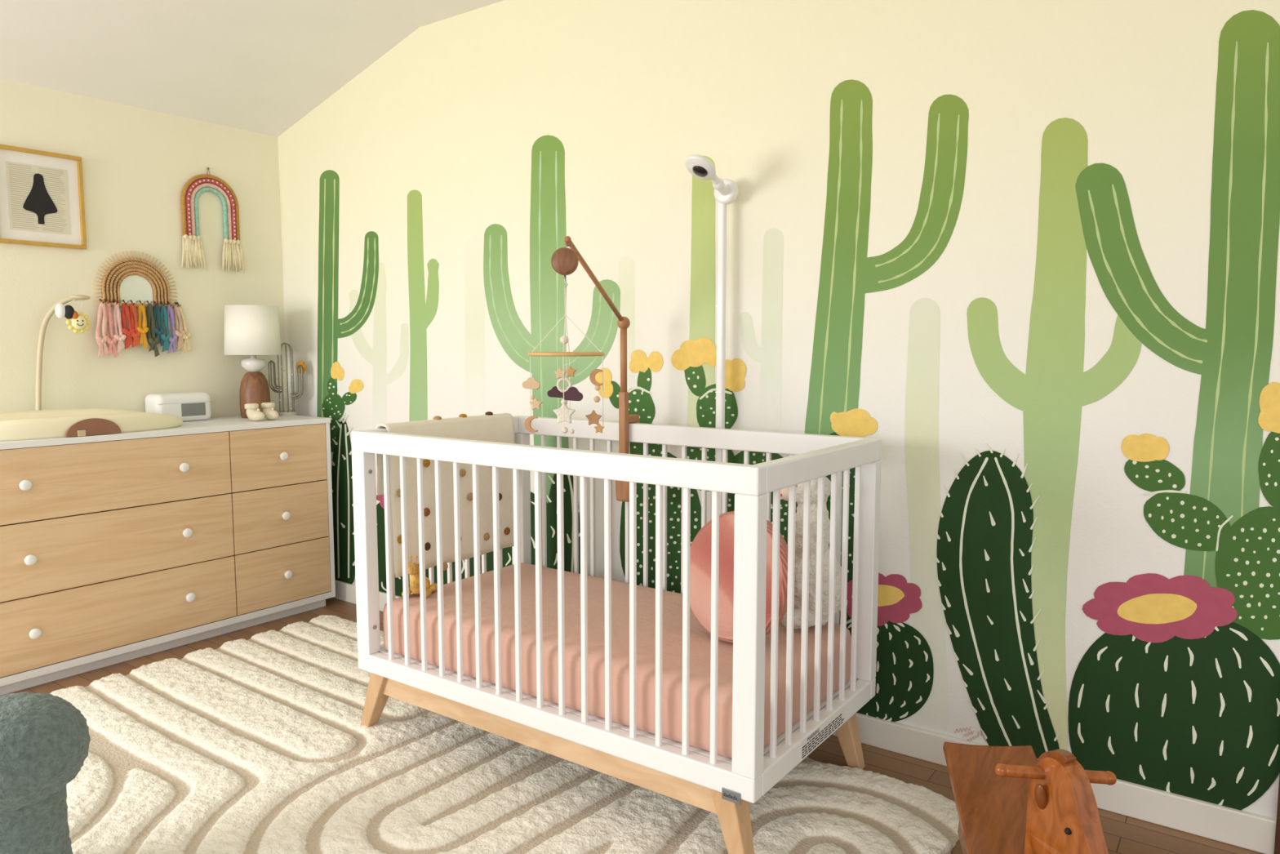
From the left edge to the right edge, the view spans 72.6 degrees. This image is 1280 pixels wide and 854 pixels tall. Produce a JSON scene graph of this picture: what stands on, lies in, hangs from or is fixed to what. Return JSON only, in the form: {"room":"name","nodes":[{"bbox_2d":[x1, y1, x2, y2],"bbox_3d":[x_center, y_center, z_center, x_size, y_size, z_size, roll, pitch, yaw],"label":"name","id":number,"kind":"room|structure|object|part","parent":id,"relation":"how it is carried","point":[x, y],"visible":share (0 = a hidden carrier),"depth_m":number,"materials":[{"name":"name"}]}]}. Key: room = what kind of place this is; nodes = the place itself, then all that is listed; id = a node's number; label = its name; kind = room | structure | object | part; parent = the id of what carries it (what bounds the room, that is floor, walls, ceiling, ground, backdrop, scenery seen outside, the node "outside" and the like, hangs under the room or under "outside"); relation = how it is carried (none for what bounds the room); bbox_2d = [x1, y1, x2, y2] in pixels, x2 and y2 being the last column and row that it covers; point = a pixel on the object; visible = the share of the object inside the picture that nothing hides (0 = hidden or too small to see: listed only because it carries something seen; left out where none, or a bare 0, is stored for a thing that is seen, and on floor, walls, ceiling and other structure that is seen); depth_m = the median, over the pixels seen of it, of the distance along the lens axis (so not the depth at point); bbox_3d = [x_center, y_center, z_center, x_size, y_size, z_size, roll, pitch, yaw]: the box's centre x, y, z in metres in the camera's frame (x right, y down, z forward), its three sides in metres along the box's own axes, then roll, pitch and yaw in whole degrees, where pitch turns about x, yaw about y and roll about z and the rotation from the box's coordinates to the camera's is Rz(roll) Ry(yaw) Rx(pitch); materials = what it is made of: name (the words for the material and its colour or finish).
{"room":"bedroom","nodes":[
{"label":"bedroom","id":0,"kind":"room"},
{"bbox_2d":[0,78,287,417],"bbox_3d":[-3.137,-0.046,2.069,0.125,2.190,5.000,4,6,35],"label":"wall","id":1,"kind":"structure","parent":0,"point":[137,163],"depth_m":3.52,"materials":[{"name":"beige paint"}]},
{"bbox_2d":[0,144,86,249],"bbox_3d":[-2.212,-0.842,3.208,0.021,0.345,0.296,4,6,35],"label":"picture frame","id":2,"kind":"object","parent":1,"relation":"attached to","point":[42,193],"visible":1,"depth_m":3.21,"materials":[{"name":"gold metal"}]},
{"bbox_2d":[93,250,180,308],"bbox_3d":[-2.013,-0.592,3.491,0.045,0.224,0.318,4,6,35],"label":"wall mirror","id":3,"kind":"object","parent":1,"relation":"attached to","point":[136,281],"visible":1,"depth_m":3.49,"materials":[{"name":"wicker"}]},
{"bbox_2d":[95,302,108,356],"bbox_3d":[-2.089,-0.379,3.378,0.033,0.214,0.047,4,6,35],"label":"bow","id":4,"kind":"object","parent":3,"relation":"hanging from","point":[101,342],"visible":1,"depth_m":3.38,"materials":[{"name":"pink fabric"}]},
{"bbox_2d":[105,301,118,357],"bbox_3d":[-2.067,-0.380,3.405,0.043,0.220,0.031,-4,7,-39],"label":"bow","id":5,"kind":"object","parent":3,"relation":"hanging from","point":[111,341],"visible":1,"depth_m":3.40,"materials":[{"name":"pink fabric"}]},
{"bbox_2d":[112,302,126,352],"bbox_3d":[-2.049,-0.392,3.429,0.045,0.201,0.032,-4,7,-38],"label":"bow","id":6,"kind":"object","parent":3,"relation":"hanging from","point":[117,318],"visible":1,"depth_m":3.42,"materials":[{"name":"pink fabric"}]},
{"bbox_2d":[120,302,134,349],"bbox_3d":[-2.030,-0.401,3.455,0.045,0.185,0.031,-4,7,-39],"label":"bow","id":7,"kind":"object","parent":3,"relation":"hanging from","point":[125,309],"visible":1,"depth_m":3.45,"materials":[{"name":"red fabric"}]},
{"bbox_2d":[128,302,141,347],"bbox_3d":[-2.014,-0.405,3.475,0.039,0.176,0.033,-3,6,-27],"label":"bow","id":8,"kind":"object","parent":3,"relation":"hanging from","point":[136,334],"visible":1,"depth_m":3.47,"materials":[{"name":"orange fabric"}]},
{"bbox_3d":[-2.026,-0.553,3.503,0.006,0.116,0.128,4,6,35],"label":"glass","id":9,"kind":"part","parent":3,"relation":"part of","materials":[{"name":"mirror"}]},
{"bbox_3d":[-2.010,-0.489,3.510,0.016,0.015,0.300,4,6,35],"label":"hook rail","id":10,"kind":"part","parent":3,"relation":"part of","materials":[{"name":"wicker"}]},
{"bbox_2d":[137,303,148,348],"bbox_3d":[-1.998,-0.405,3.499,0.044,0.180,0.032,-4,7,-38],"label":"bow","id":11,"kind":"object","parent":3,"relation":"hanging from","point":[141,308],"visible":1,"depth_m":3.50,"materials":[{"name":"yellow fabric"}]},
{"bbox_2d":[146,303,159,356],"bbox_3d":[-1.975,-0.392,3.534,0.042,0.215,0.031,-4,7,-40],"label":"bow","id":12,"kind":"object","parent":3,"relation":"hanging from","point":[153,341],"visible":1,"depth_m":3.53,"materials":[{"name":"green fabric"}]},
{"bbox_2d":[152,303,164,346],"bbox_3d":[-1.960,-0.416,3.549,0.043,0.173,0.033,-3,6,-30],"label":"bow","id":13,"kind":"object","parent":3,"relation":"hanging from","point":[157,314],"visible":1,"depth_m":3.55,"materials":[{"name":"teal fabric"}]},
{"bbox_2d":[160,303,171,351],"bbox_3d":[-1.947,-0.407,3.572,0.043,0.198,0.031,-5,7,-44],"label":"bow","id":14,"kind":"object","parent":3,"relation":"hanging from","point":[163,313],"visible":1,"depth_m":3.57,"materials":[{"name":"teal fabric"}]},
{"bbox_2d":[166,304,177,354],"bbox_3d":[-1.932,-0.404,3.592,0.044,0.205,0.031,-4,7,-38],"label":"bow","id":15,"kind":"object","parent":3,"relation":"hanging from","point":[173,339],"visible":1,"depth_m":3.59,"materials":[{"name":"purple fabric"}]},
{"bbox_2d":[173,304,186,351],"bbox_3d":[-1.910,-0.412,3.619,0.041,0.190,0.032,-3,6,-29],"label":"bow","id":16,"kind":"object","parent":3,"relation":"hanging from","point":[180,332],"visible":1,"depth_m":3.61,"materials":[{"name":"beige fabric"}]},
{"bbox_2d":[177,305,191,353],"bbox_3d":[-1.902,-0.407,3.636,0.055,0.202,0.030,-4,7,-36],"label":"bow","id":17,"kind":"object","parent":3,"relation":"hanging from","point":[186,336],"visible":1,"depth_m":3.63,"materials":[{"name":"beige fabric"}]},
{"bbox_2d":[0,0,503,137],"bbox_3d":[-0.626,-1.161,0.162,6.300,0.382,5.000,4,6,35],"label":"ceiling","id":18,"kind":"structure","parent":0,"point":[259,66],"depth_m":3.21,"materials":[{"name":"paint"}]},
{"bbox_2d":[0,597,1263,853],"bbox_3d":[-0.597,1.157,0.416,6.300,0.100,5.100,4,6,35],"label":"floor","id":19,"kind":"structure","parent":0,"point":[1122,834],"depth_m":2.39,"materials":[{"name":"brown wood"}]},
{"bbox_2d":[0,415,335,695],"bbox_3d":[-1.896,0.415,3.372,0.441,0.832,1.371,4,6,35],"label":"dresser","id":20,"kind":"object","parent":19,"relation":"on","point":[115,548],"visible":0.99,"depth_m":3.20,"materials":[{"name":"brown wood"}]},
{"bbox_3d":[-2.007,0.189,2.843,0.031,0.036,0.036,4,6,35],"label":"knob","id":21,"kind":"part","parent":20,"relation":"part of","materials":[{"name":"white ceramic"}]},
{"bbox_3d":[-2.007,0.437,2.865,0.031,0.036,0.036,4,6,35],"label":"knob","id":22,"kind":"part","parent":20,"relation":"part of","materials":[{"name":"white ceramic"}]},
{"bbox_3d":[-2.007,0.684,2.888,0.031,0.036,0.036,4,6,35],"label":"knob","id":23,"kind":"part","parent":20,"relation":"part of","materials":[{"name":"white ceramic"}]},
{"bbox_2d":[35,294,90,410],"bbox_3d":[-2.151,-0.240,3.231,0.216,0.500,0.061,-3,6,-31],"label":"gooseneck stand","id":24,"kind":"object","parent":20,"relation":"on","point":[47,317],"visible":0.78,"depth_m":3.20,"materials":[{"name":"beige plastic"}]},
{"bbox_2d":[54,299,78,319],"bbox_3d":[-2.111,-0.437,3.213,0.080,0.087,0.036,-5,7,-41],"label":"toy","id":25,"kind":"object","parent":24,"relation":"hanging from","point":[61,311],"visible":1,"depth_m":3.20,"materials":[{"name":"white fabric"}]},
{"bbox_2d":[66,299,90,333],"bbox_3d":[-2.085,-0.415,3.237,0.026,0.134,0.084,4,6,35],"label":"toy","id":26,"kind":"object","parent":24,"relation":"hanging from","point":[81,322],"visible":1,"depth_m":3.24,"materials":[{"name":"yellow fabric"}]},
{"bbox_2d":[0,408,182,441],"bbox_3d":[-2.041,-0.017,3.100,0.346,0.078,0.800,4,6,35],"label":"changing pad","id":27,"kind":"object","parent":20,"relation":"on","point":[75,422],"visible":1,"depth_m":3.05,"materials":[{"name":"beige fabric"}]},
{"bbox_3d":[-1.876,0.171,3.069,0.020,0.243,0.889,4,6,35],"label":"drawer","id":28,"kind":"part","parent":20,"relation":"part of","materials":[{"name":"brown wood"}]},
{"bbox_3d":[-1.876,0.419,3.092,0.020,0.246,0.889,4,6,35],"label":"drawer","id":29,"kind":"part","parent":20,"relation":"part of","materials":[{"name":"brown wood"}]},
{"bbox_3d":[-1.876,0.666,3.114,0.020,0.242,0.889,4,6,35],"label":"drawer","id":30,"kind":"part","parent":20,"relation":"part of","materials":[{"name":"brown wood"}]},
{"bbox_2d":[143,391,212,422],"bbox_3d":[-1.904,-0.082,3.598,0.124,0.117,0.225,4,6,35],"label":"wipes warmer","id":31,"kind":"object","parent":20,"relation":"on","point":[187,406],"visible":0.84,"depth_m":3.55,"materials":[{"name":"white plastic"}]},
{"bbox_3d":[-1.707,0.151,3.260,0.031,0.036,0.036,4,6,35],"label":"knob","id":32,"kind":"part","parent":20,"relation":"part of","materials":[{"name":"white ceramic"}]},
{"bbox_3d":[-1.707,0.398,3.282,0.031,0.036,0.036,4,6,35],"label":"knob","id":33,"kind":"part","parent":20,"relation":"part of","materials":[{"name":"white ceramic"}]},
{"bbox_3d":[-1.707,0.645,3.305,0.031,0.036,0.036,4,6,35],"label":"knob","id":34,"kind":"part","parent":20,"relation":"part of","materials":[{"name":"white ceramic"}]},
{"bbox_2d":[224,304,281,417],"bbox_3d":[-1.679,-0.283,3.786,0.229,0.482,0.229,4,6,35],"label":"table lamp","id":35,"kind":"object","parent":20,"relation":"on","point":[253,331],"visible":0.93,"depth_m":3.71,"materials":[{"name":"brown wood"}]},
{"bbox_3d":[-1.679,-0.418,3.774,0.229,0.210,0.229,4,6,35],"label":"lamp shade","id":36,"kind":"part","parent":35,"relation":"part of","materials":[{"name":"white fabric"}]},
{"bbox_2d":[244,403,264,421],"bbox_3d":[-1.593,-0.060,3.605,0.092,0.072,0.054,3,6,27],"label":"bootie","id":37,"kind":"object","parent":20,"relation":"on","point":[253,413],"visible":1,"depth_m":3.59,"materials":[{"name":"white fabric"}]},
{"bbox_2d":[261,402,278,420],"bbox_3d":[-1.553,-0.065,3.661,0.092,0.072,0.054,5,7,41],"label":"bootie","id":38,"kind":"object","parent":20,"relation":"on","point":[268,411],"visible":0.96,"depth_m":3.65,"materials":[{"name":"white fabric"}]},
{"bbox_3d":[-1.491,0.122,3.605,0.020,0.243,0.428,4,6,35],"label":"drawer","id":39,"kind":"part","parent":20,"relation":"part of","materials":[{"name":"brown wood"}]},
{"bbox_3d":[-1.491,0.369,3.628,0.020,0.246,0.428,4,6,35],"label":"drawer","id":40,"kind":"part","parent":20,"relation":"part of","materials":[{"name":"brown wood"}]},
{"bbox_3d":[-1.491,0.616,3.651,0.020,0.242,0.428,4,6,35],"label":"drawer","id":41,"kind":"part","parent":20,"relation":"part of","materials":[{"name":"brown wood"}]},
{"bbox_3d":[-1.470,0.120,3.590,0.031,0.036,0.036,4,6,35],"label":"knob","id":42,"kind":"part","parent":20,"relation":"part of","materials":[{"name":"white ceramic"}]},
{"bbox_3d":[-1.470,0.368,3.613,0.031,0.036,0.036,4,6,35],"label":"knob","id":43,"kind":"part","parent":20,"relation":"part of","materials":[{"name":"white ceramic"}]},
{"bbox_2d":[267,342,306,415],"bbox_3d":[-1.579,-0.216,3.908,0.157,0.326,0.085,-3,6,-26],"label":"cactus figurine","id":44,"kind":"object","parent":20,"relation":"on","point":[300,368],"visible":0.99,"depth_m":3.90,"materials":[{"name":"metal"}]},
{"bbox_3d":[-1.636,-0.225,3.904,0.058,0.147,0.031,0,5,-1],"label":"wire arm","id":45,"kind":"part","parent":44,"relation":"part of","materials":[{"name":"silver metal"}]},
{"bbox_3d":[-1.538,-0.201,3.906,0.057,0.157,0.031,0,5,0],"label":"wire arm","id":46,"kind":"part","parent":44,"relation":"part of","materials":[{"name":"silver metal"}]},
{"bbox_2d":[296,360,306,373],"bbox_3d":[-1.521,-0.267,3.916,0.047,0.064,0.021,0,5,0],"label":"flower","id":47,"kind":"object","parent":44,"relation":"on","point":[300,366],"depth_m":3.91,"materials":[{"name":"fabric"}]},
{"bbox_3d":[-1.470,0.615,3.636,0.031,0.036,0.036,4,6,35],"label":"knob","id":48,"kind":"part","parent":20,"relation":"part of","materials":[{"name":"white ceramic"}]},
{"bbox_2d":[49,614,959,853],"bbox_3d":[-0.854,0.939,2.067,2.650,0.027,2.110,4,6,35],"label":"rug","id":49,"kind":"object","parent":19,"relation":"on","point":[260,744],"visible":0.67,"depth_m":2.23,"materials":[{"name":"fabric"}]},
{"bbox_2d":[0,691,90,853],"bbox_3d":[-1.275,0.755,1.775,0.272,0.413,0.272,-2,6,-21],"label":"armchair","id":50,"kind":"object","parent":49,"relation":"on","point":[45,740],"visible":1,"depth_m":1.72,"materials":[{"name":"green fabric"}]},
{"bbox_2d":[351,415,881,853],"bbox_3d":[-0.104,0.467,2.435,1.329,0.899,0.694,4,6,35],"label":"crib","id":51,"kind":"object","parent":49,"relation":"on","point":[726,787],"visible":0.85,"depth_m":2.11,"materials":[{"name":"white paint"}]},
{"bbox_3d":[-0.793,0.362,2.523,0.055,0.591,0.042,4,6,35],"label":"post","id":52,"kind":"part","parent":51,"relation":"part of","materials":[{"name":"white paint"}]},
{"bbox_3d":[-0.768,0.801,2.576,0.122,0.188,0.061,4,6,35],"label":"leg","id":53,"kind":"part","parent":51,"relation":"part of","materials":[{"name":"brown wood"}]},
{"bbox_3d":[-0.612,0.015,2.761,0.036,0.058,0.618,4,6,35],"label":"rail","id":54,"kind":"part","parent":51,"relation":"part of","materials":[{"name":"white paint"}]},
{"bbox_2d":[375,411,515,577],"bbox_3d":[-0.598,0.202,2.780,0.087,0.481,0.524,4,6,35],"label":"blanket","id":55,"kind":"object","parent":51,"relation":"hanging from","point":[489,427],"visible":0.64,"depth_m":2.73,"materials":[{"name":"beige fabric"}]},
{"bbox_3d":[-0.415,0.314,3.048,0.055,0.591,0.042,4,6,35],"label":"post","id":56,"kind":"part","parent":51,"relation":"part of","materials":[{"name":"white paint"}]},
{"bbox_3d":[-0.285,0.073,2.128,1.307,0.058,0.036,4,6,35],"label":"rail","id":57,"kind":"part","parent":51,"relation":"part of","materials":[{"name":"white paint"}]},
{"bbox_3d":[-0.285,0.716,2.187,1.307,0.052,0.036,4,6,35],"label":"rail","id":58,"kind":"part","parent":51,"relation":"part of","materials":[{"name":"white paint"}]},
{"bbox_2d":[551,235,639,502],"bbox_3d":[-0.116,-0.146,2.574,0.074,0.788,0.429,3,6,29],"label":"mobile arm","id":59,"kind":"object","parent":51,"relation":"attached to","point":[565,260],"visible":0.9,"depth_m":2.69,"materials":[{"name":"brown wood"}]},
{"bbox_2d":[522,287,604,433],"bbox_3d":[-0.203,-0.184,2.402,0.211,0.404,0.211,4,6,35],"label":"mobile","id":60,"kind":"object","parent":59,"relation":"hanging from","point":[563,414],"visible":1,"depth_m":2.39,"materials":[{"name":"fabric"}]},
{"bbox_3d":[-0.050,0.020,2.722,0.026,0.260,0.022,4,6,35],"label":"post","id":61,"kind":"part","parent":59,"relation":"part of","materials":[{"name":"brown wood"}]},
{"bbox_2d":[382,562,851,758],"bbox_3d":[-0.095,0.588,2.442,1.223,0.153,0.606,4,6,35],"label":"mattress","id":62,"kind":"object","parent":51,"relation":"on","point":[700,638],"visible":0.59,"depth_m":2.21,"materials":[{"name":"pink fabric"}]},
{"bbox_2d":[401,555,437,597],"bbox_3d":[-0.657,0.435,2.587,0.084,0.128,0.140,1,5,6],"label":"giraffe","id":63,"kind":"object","parent":62,"relation":"on","point":[413,568],"visible":0.75,"depth_m":2.55},
{"bbox_3d":[-0.689,0.489,2.575,0.024,0.022,0.060,1,5,6],"label":"leg","id":64,"kind":"part","parent":63,"relation":"part of","materials":[{"name":"yellow fabric"}]},
{"bbox_3d":[-0.629,0.490,2.569,0.024,0.022,0.060,1,5,6],"label":"leg","id":65,"kind":"part","parent":63,"relation":"part of","materials":[{"name":"yellow fabric"}]},
{"bbox_3d":[-0.623,0.484,2.628,0.024,0.022,0.060,1,5,6],"label":"leg","id":66,"kind":"part","parent":63,"relation":"part of","materials":[{"name":"yellow fabric"}]},
{"bbox_2d":[689,511,787,643],"bbox_3d":[0.242,0.375,2.186,0.326,0.323,0.151,4,6,35],"label":"round cushion","id":67,"kind":"object","parent":62,"relation":"on","point":[700,558],"visible":0.53,"depth_m":2.15,"materials":[{"name":"pink fabric"}]},
{"bbox_2d":[780,449,847,629],"bbox_3d":[0.453,0.295,2.279,0.186,0.465,0.147,0,5,1],"label":"plush llama","id":68,"kind":"object","parent":62,"relation":"on","point":[814,483],"visible":0.39,"depth_m":2.24,"materials":[{"name":"fabric"}]},
{"bbox_3d":[0.095,0.025,2.657,1.307,0.058,0.036,4,6,35],"label":"rail","id":69,"kind":"part","parent":51,"relation":"part of","materials":[{"name":"white paint"}]},
{"bbox_3d":[0.191,0.773,1.826,0.044,0.024,0.003,4,6,35],"label":"maker plate","id":70,"kind":"part","parent":51,"relation":"part of","materials":[{"name":"silver metal"}]},
{"bbox_3d":[0.206,0.865,1.882,0.102,0.188,0.061,4,6,35],"label":"leg","id":71,"kind":"part","parent":51,"relation":"part of","materials":[{"name":"brown wood"}]},
{"bbox_3d":[0.225,0.429,1.797,0.055,0.591,0.042,4,6,35],"label":"post","id":72,"kind":"part","parent":51,"relation":"part of","materials":[{"name":"white paint"}]},
{"bbox_3d":[0.422,0.083,2.024,0.036,0.058,0.618,4,6,35],"label":"rail","id":73,"kind":"part","parent":51,"relation":"part of","materials":[{"name":"white paint"}]},
{"bbox_3d":[0.422,0.725,2.083,0.036,0.052,0.618,4,6,35],"label":"rail","id":74,"kind":"part","parent":51,"relation":"part of","materials":[{"name":"white paint"}]},
{"bbox_2d":[801,714,844,758],"bbox_3d":[0.438,0.724,2.074,0.001,0.039,0.242,4,6,35],"label":"print","id":75,"kind":"object","parent":51,"relation":"attached to","point":[824,726],"depth_m":2.06,"materials":[{"name":"black"}]},
{"bbox_3d":[0.554,0.826,2.367,0.102,0.198,0.062,4,6,35],"label":"leg","id":76,"kind":"part","parent":51,"relation":"part of","materials":[{"name":"brown wood"}]},
{"bbox_3d":[0.095,0.667,2.717,1.307,0.052,0.036,4,6,35],"label":"rail","id":77,"kind":"part","parent":51,"relation":"part of","materials":[{"name":"white paint"}]},
{"bbox_3d":[0.603,0.381,2.322,0.055,0.591,0.042,4,6,35],"label":"post","id":78,"kind":"part","parent":51,"relation":"part of","materials":[{"name":"white paint"}]},
{"bbox_2d":[684,154,737,514],"bbox_3d":[0.192,0.066,2.599,0.260,1.670,0.249,4,6,35],"label":"monitor","id":79,"kind":"object","parent":19,"relation":"on","point":[726,190],"visible":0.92,"depth_m":2.61,"materials":[{"name":"white plastic"}]},
{"bbox_3d":[0.229,-0.714,2.527,0.039,0.070,0.147,3,6,25],"label":"arm","id":80,"kind":"part","parent":79,"relation":"part of","materials":[{"name":"white plastic"}]},
{"bbox_2d":[942,742,1116,853],"bbox_3d":[0.755,0.789,1.672,0.254,0.400,0.498,1,5,6],"label":"rocking horse","id":81,"kind":"object","parent":19,"relation":"on","point":[1008,800],"visible":1,"depth_m":1.67},
{"bbox_3d":[0.736,0.772,1.750,0.200,0.155,0.295,1,5,6],"label":"seat","id":82,"kind":"part","parent":81,"relation":"part of","materials":[{"name":"brown wood"}]},
{"bbox_3d":[0.770,0.644,1.617,0.217,0.031,0.025,1,5,5],"label":"handle","id":83,"kind":"part","parent":81,"relation":"part of","materials":[{"name":"brown wood"}]},
{"bbox_2d":[277,0,1279,819],"bbox_3d":[0.857,-0.211,2.330,6.300,2.472,0.103,4,6,35],"label":"wall","id":84,"kind":"structure","parent":0,"point":[1028,251],"depth_m":2.35,"materials":[{"name":"paint"}]},
{"bbox_2d":[330,361,344,380],"bbox_3d":[-1.335,-0.246,3.841,0.098,0.082,0.001,4,6,35],"label":"flower","id":85,"kind":"object","parent":84,"relation":"on","point":[337,368],"depth_m":3.84,"materials":[{"name":"paint"}]},
{"bbox_2d":[348,378,363,393],"bbox_3d":[-1.230,-0.175,3.772,0.104,0.064,0.001,4,6,35],"label":"flower","id":86,"kind":"object","parent":84,"relation":"on","point":[355,385],"depth_m":3.77,"materials":[{"name":"paint"}]},
{"bbox_2d":[376,493,384,508],"bbox_3d":[-0.946,0.273,3.608,0.521,0.194,0.001,4,6,35],"label":"flower","id":87,"kind":"object","parent":84,"relation":"on","point":[380,498],"depth_m":3.73,"materials":[{"name":"paint"}]},
{"bbox_2d":[595,368,613,398],"bbox_3d":[-0.122,-0.150,2.978,0.077,0.103,0.001,4,6,35],"label":"flower","id":88,"kind":"object","parent":84,"relation":"on","point":[607,372],"depth_m":2.97,"materials":[{"name":"paint"}]},
{"bbox_2d":[629,349,648,373],"bbox_3d":[-0.003,-0.217,2.886,0.082,0.078,0.001,4,6,35],"label":"flower","id":89,"kind":"object","parent":84,"relation":"on","point":[638,358],"depth_m":2.89,"materials":[{"name":"paint"}]},
{"bbox_2d":[647,351,662,372],"bbox_3d":[0.050,-0.213,2.849,0.061,0.068,0.001,4,6,35],"label":"flower","id":90,"kind":"object","parent":84,"relation":"on","point":[655,362],"depth_m":2.85,"materials":[{"name":"yellow paint"}]},
{"bbox_2d":[671,337,715,370],"bbox_3d":[0.176,-0.230,2.756,0.187,0.104,0.001,4,6,35],"label":"flower","id":91,"kind":"object","parent":84,"relation":"on","point":[686,353],"depth_m":2.76,"materials":[{"name":"paint"}]},
{"bbox_2d":[724,358,746,391],"bbox_3d":[0.281,-0.161,2.687,0.104,0.102,0.001,4,6,35],"label":"flower","id":92,"kind":"object","parent":84,"relation":"on","point":[735,368],"depth_m":2.68,"materials":[{"name":"paint"}]},
{"bbox_2d":[333,579,1275,853],"bbox_3d":[0.865,0.885,2.356,6.200,0.083,0.016,4,6,35],"label":"baseboard","id":93,"kind":"structure","parent":84,"relation":"attached to","point":[1244,829],"depth_m":2.10,"materials":[{"name":"paint"}]},
{"bbox_2d":[830,408,877,436],"bbox_3d":[0.604,-0.011,2.468,0.141,0.084,0.001,4,6,35],"label":"flower","id":94,"kind":"object","parent":84,"relation":"on","point":[853,422],"depth_m":2.47,"materials":[{"name":"paint"}]},
{"bbox_2d":[846,573,922,626],"bbox_3d":[0.676,0.486,2.461,0.241,0.159,0.001,4,6,35],"label":"flower","id":95,"kind":"object","parent":84,"relation":"on","point":[900,597],"depth_m":2.43,"materials":[{"name":"paint"}]},
{"bbox_2d":[1120,433,1168,462],"bbox_3d":[1.189,0.049,2.053,0.098,0.068,0.001,4,6,35],"label":"flower","id":96,"kind":"object","parent":84,"relation":"on","point":[1135,447],"depth_m":2.05,"materials":[{"name":"paint"}]},
{"bbox_2d":[1082,573,1237,642],"bbox_3d":[1.223,0.427,2.063,0.316,0.174,0.001,4,6,35],"label":"flower","id":97,"kind":"object","parent":84,"relation":"on","point":[1117,607],"depth_m":2.06,"materials":[{"name":"paint"}]},
{"bbox_2d":[1257,382,1279,433],"bbox_3d":[1.397,-0.042,1.895,0.082,0.112,0.001,4,6,35],"label":"flower","id":98,"kind":"object","parent":84,"relation":"on","point":[1268,393],"depth_m":1.91,"materials":[{"name":"paint"}]},
{"bbox_2d":[1274,773,1279,853],"bbox_3d":[1.445,0.758,1.909,0.070,0.420,0.014,4,6,35],"label":"trim","id":99,"kind":"structure","parent":84,"relation":"attached to","point":[1277,845],"depth_m":1.93,"materials":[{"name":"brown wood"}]}
]}

